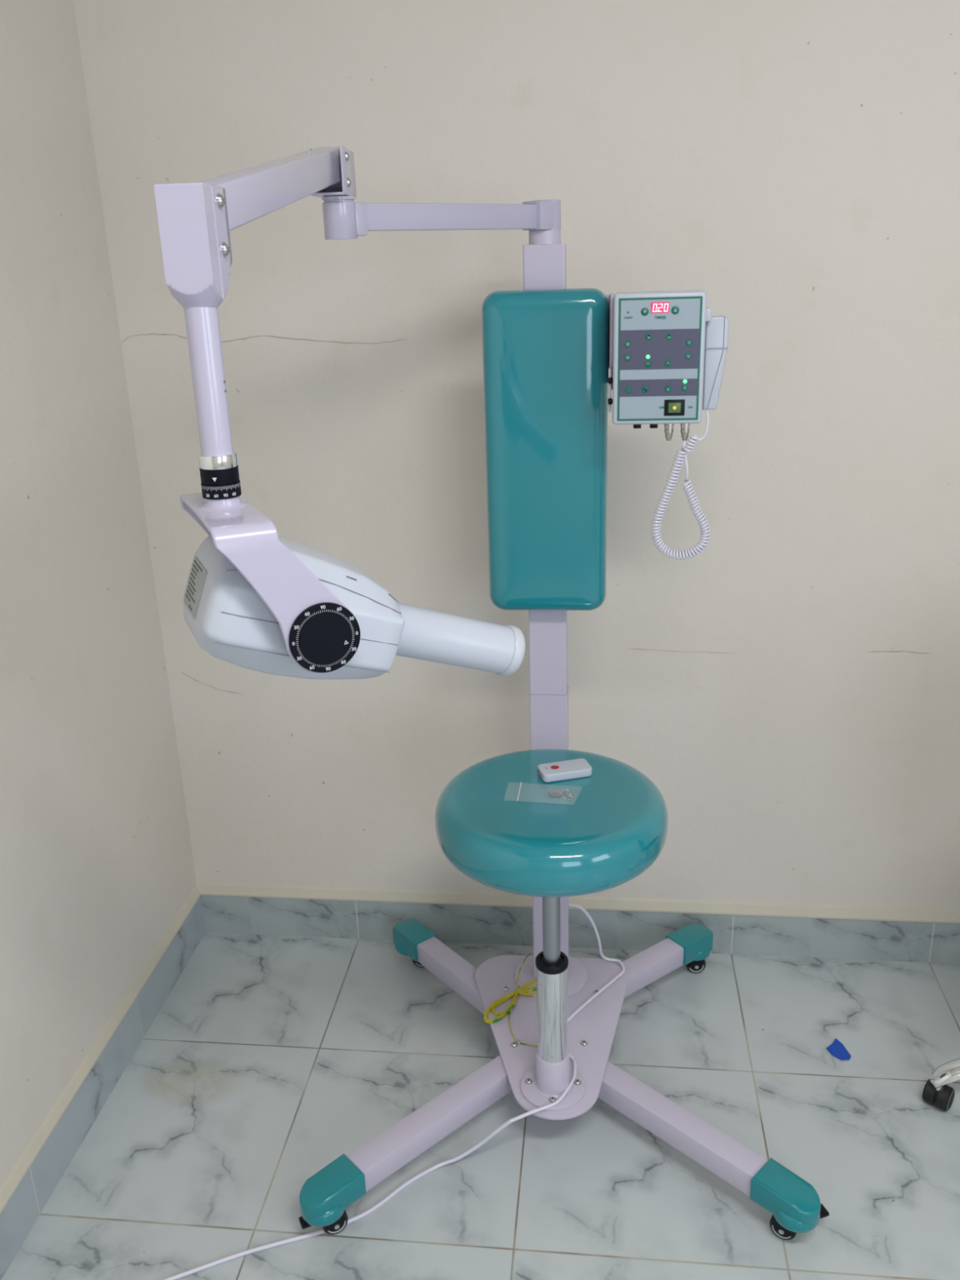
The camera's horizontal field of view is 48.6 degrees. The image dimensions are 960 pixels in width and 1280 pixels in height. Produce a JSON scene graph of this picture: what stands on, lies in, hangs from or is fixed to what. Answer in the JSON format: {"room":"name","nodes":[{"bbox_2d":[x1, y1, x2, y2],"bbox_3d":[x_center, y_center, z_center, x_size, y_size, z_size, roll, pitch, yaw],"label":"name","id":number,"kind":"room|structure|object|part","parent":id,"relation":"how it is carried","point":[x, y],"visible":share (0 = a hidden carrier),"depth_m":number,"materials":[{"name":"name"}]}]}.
{"room":"radiology room","nodes":[
{"label":"radiology room","id":0,"kind":"room"},
{"bbox_2d":[0,0,195,1187],"bbox_3d":[-1.138,0.182,0.394,0.150,2.950,4.474,1,20,6],"label":"wall","id":1,"kind":"structure","parent":0,"point":[96,860],"depth_m":2.19,"materials":[{"name":"beige paint"}]},
{"bbox_2d":[0,885,200,1213],"bbox_3d":[-1.016,1.442,0.844,0.015,0.024,4.462,1,20,6],"label":"trim","id":2,"kind":"structure","parent":1,"relation":"attached to","point":[38,1140],"depth_m":2.30,"materials":[{"name":"beige paint"}]},
{"bbox_2d":[0,896,205,1279],"bbox_3d":[-1.016,1.513,0.864,0.012,0.123,4.450,1,20,6],"label":"baseboard","id":3,"kind":"structure","parent":1,"relation":"attached to","point":[27,1202],"depth_m":2.30,"materials":[{"name":"tile"}]},
{"bbox_2d":[1,932,959,1279],"bbox_3d":[0.782,1.634,0.697,3.900,0.100,4.750,1,20,6],"label":"floor","id":4,"kind":"structure","parent":0,"point":[269,1060],"depth_m":2.25,"materials":[{"name":"tile"}]},
{"bbox_2d":[162,902,625,1279],"bbox_3d":[-0.146,0.943,2.088,1.411,0.314,0.306,-17,25,-37],"label":"power cord","id":5,"kind":"object","parent":4,"relation":"on","point":[508,1122],"visible":0.97,"depth_m":2.13,"materials":[{"name":"white plastic"}]},
{"bbox_2d":[154,145,829,1239],"bbox_3d":[0.147,0.164,1.857,0.986,1.917,1.360,1,20,6],"label":"dental x-ray machine","id":6,"kind":"object","parent":4,"relation":"on","point":[554,354],"visible":1,"depth_m":1.95,"materials":[{"name":"teal plastic"}]},
{"bbox_3d":[-0.262,-0.599,1.393,0.043,0.141,0.668,0,20,6],"label":"spring arm","id":7,"kind":"part","parent":6,"relation":"part of"},
{"bbox_3d":[-0.086,0.979,2.175,0.513,0.053,0.057,-18,25,-38],"label":"leg","id":8,"kind":"part","parent":6,"relation":"part of","materials":[{"name":"metal"}]},
{"bbox_3d":[-0.050,-0.729,1.838,0.512,0.061,0.053,-18,25,-37],"label":"horizontal arm","id":9,"kind":"part","parent":6,"relation":"part of"},
{"bbox_3d":[-0.029,0.830,2.583,0.057,0.053,0.444,-17,25,-36],"label":"leg","id":10,"kind":"part","parent":6,"relation":"part of","materials":[{"name":"metal"}]},
{"bbox_2d":[483,951,537,1046],"bbox_3d":[0.083,0.813,2.425,0.150,0.066,0.255,1,20,6],"label":"ground wire","id":11,"kind":"object","parent":6,"relation":"on","point":[521,991],"visible":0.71,"depth_m":2.45,"materials":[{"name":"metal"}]},
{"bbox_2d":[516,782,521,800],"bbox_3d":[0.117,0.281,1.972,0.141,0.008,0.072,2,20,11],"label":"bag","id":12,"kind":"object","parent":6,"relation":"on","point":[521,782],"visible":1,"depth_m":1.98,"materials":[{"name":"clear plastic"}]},
{"bbox_2d":[548,789,562,796],"bbox_3d":[0.140,0.283,1.970,0.026,0.002,0.026,1,20,6],"label":"battery","id":13,"kind":"object","parent":12,"relation":"in","point":[553,793],"visible":1,"depth_m":1.97,"materials":[{"name":"metal"}]},
{"bbox_2d":[561,790,574,799],"bbox_3d":[0.163,0.285,1.960,0.024,0.004,0.034,1,20,6],"label":"metal chain","id":14,"kind":"object","parent":12,"relation":"in","point":[571,793],"visible":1,"depth_m":1.96,"materials":[{"name":"silver metal"}]},
{"bbox_3d":[0.128,-0.354,2.068,0.238,0.624,0.057,1,20,6],"label":"backrest","id":15,"kind":"part","parent":6,"relation":"part of","materials":[{"name":"teal plastic"}]},
{"bbox_3d":[0.147,0.027,2.269,0.082,1.635,0.060,1,20,6],"label":"post","id":16,"kind":"part","parent":6,"relation":"part of","materials":[{"name":"metal"}]},
{"bbox_3d":[0.132,0.330,1.987,0.433,0.099,0.433,1,20,6],"label":"seat","id":17,"kind":"part","parent":6,"relation":"part of","materials":[{"name":"teal plastic"}]},
{"bbox_3d":[0.138,0.507,2.051,0.034,0.282,0.034,1,20,6],"label":"lift rod","id":18,"kind":"part","parent":6,"relation":"part of","materials":[{"name":"grey metal"}]},
{"bbox_3d":[0.150,0.868,2.370,0.364,0.008,0.519,1,20,6],"label":"plate","id":19,"kind":"part","parent":6,"relation":"part of","materials":[{"name":"metal"}]},
{"bbox_2d":[520,1048,585,1111],"bbox_3d":[0.150,0.884,2.187,0.134,0.087,0.134,1,20,6],"label":"socket","id":20,"kind":"object","parent":6,"relation":"attached to","point":[544,1078],"depth_m":2.16,"materials":[{"name":"metal"}]},
{"bbox_2d":[537,758,591,782],"bbox_3d":[0.162,0.249,2.041,0.098,0.017,0.050,-6,20,-13],"label":"remote control","id":21,"kind":"object","parent":6,"relation":"on","point":[580,767],"visible":1,"depth_m":2.03,"materials":[{"name":"white plastic"}]},
{"bbox_3d":[0.231,-0.446,1.895,0.005,0.075,0.030,1,20,6],"label":"hinge plate","id":22,"kind":"part","parent":6,"relation":"part of","materials":[{"name":"white metal"}]},
{"bbox_3d":[0.231,-0.424,1.889,0.008,0.011,0.022,1,20,6],"label":"hinge knob","id":23,"kind":"part","parent":6,"relation":"part of","materials":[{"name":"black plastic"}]},
{"bbox_3d":[0.230,-0.458,1.877,0.008,0.011,0.022,1,20,6],"label":"hinge knob","id":24,"kind":"part","parent":6,"relation":"part of","materials":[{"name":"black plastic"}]},
{"bbox_3d":[0.344,0.823,2.571,0.461,0.053,0.057,-15,24,-33],"label":"leg","id":25,"kind":"part","parent":6,"relation":"part of","materials":[{"name":"metal"}]},
{"bbox_3d":[0.308,-0.481,1.829,0.140,0.206,0.002,1,20,6],"label":"panel","id":26,"kind":"part","parent":6,"relation":"part of","materials":[{"name":"grey plastic"}]},
{"bbox_2d":[663,399,684,415],"bbox_3d":[0.339,-0.405,1.852,0.035,0.028,0.005,1,20,6],"label":"switch","id":27,"kind":"object","parent":6,"relation":"attached to","point":[671,406],"depth_m":1.85,"materials":[{"name":"black plastic"}]},
{"bbox_3d":[0.346,0.962,2.184,0.057,0.053,0.619,-20,27,-41],"label":"leg","id":28,"kind":"part","parent":6,"relation":"part of","materials":[{"name":"purple metal"}]},
{"bbox_2d":[650,306,728,559],"bbox_3d":[0.372,-0.363,1.902,0.126,0.442,0.059,1,20,6],"label":"handset","id":29,"kind":"object","parent":6,"relation":"hanging from","point":[717,327],"visible":0.99,"depth_m":1.88,"materials":[{"name":"white plastic"}]},
{"bbox_3d":[0.364,-0.276,1.915,0.108,0.271,0.022,1,20,6],"label":"coiled cord","id":30,"kind":"part","parent":29,"relation":"part of","materials":[{"name":"white plastic"}]},
{"bbox_2d":[826,1038,851,1060],"bbox_3d":[0.825,0.945,2.450,0.042,0.005,0.068,-8,21,-17],"label":"paper scrap","id":31,"kind":"object","parent":4,"relation":"on","point":[837,1049],"visible":1,"depth_m":2.45,"materials":[{"name":"blue paper"}]},
{"bbox_2d":[922,1057,959,1111],"bbox_3d":[1.303,0.485,2.085,0.737,1.090,0.750,1,20,6],"label":"office chair","id":32,"kind":"object","parent":4,"relation":"on","point":[936,1091],"visible":1,"depth_m":2.26,"materials":[{"name":"silver metal"}]},
{"bbox_3d":[1.138,0.889,2.244,0.350,0.120,0.064,-1,20,2],"label":"arm","id":33,"kind":"part","parent":32,"relation":"part of","materials":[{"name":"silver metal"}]},
{"bbox_2d":[73,0,959,909],"bbox_3d":[0.989,-0.586,2.341,3.900,2.950,0.150,1,20,6],"label":"wall","id":34,"kind":"structure","parent":0,"point":[788,687],"depth_m":2.38,"materials":[{"name":"beige paint"}]},
{"bbox_2d":[195,882,959,923],"bbox_3d":[1.014,0.699,2.717,3.612,0.031,0.015,1,20,6],"label":"trim","id":35,"kind":"structure","parent":34,"relation":"attached to","point":[507,900],"depth_m":2.79,"materials":[{"name":"beige paint"}]},
{"bbox_2d":[200,895,959,964],"bbox_3d":[1.023,0.771,2.744,3.600,0.123,0.012,1,20,6],"label":"baseboard","id":36,"kind":"structure","parent":34,"relation":"attached to","point":[784,936],"depth_m":2.82,"materials":[{"name":"tile"}]}
]}

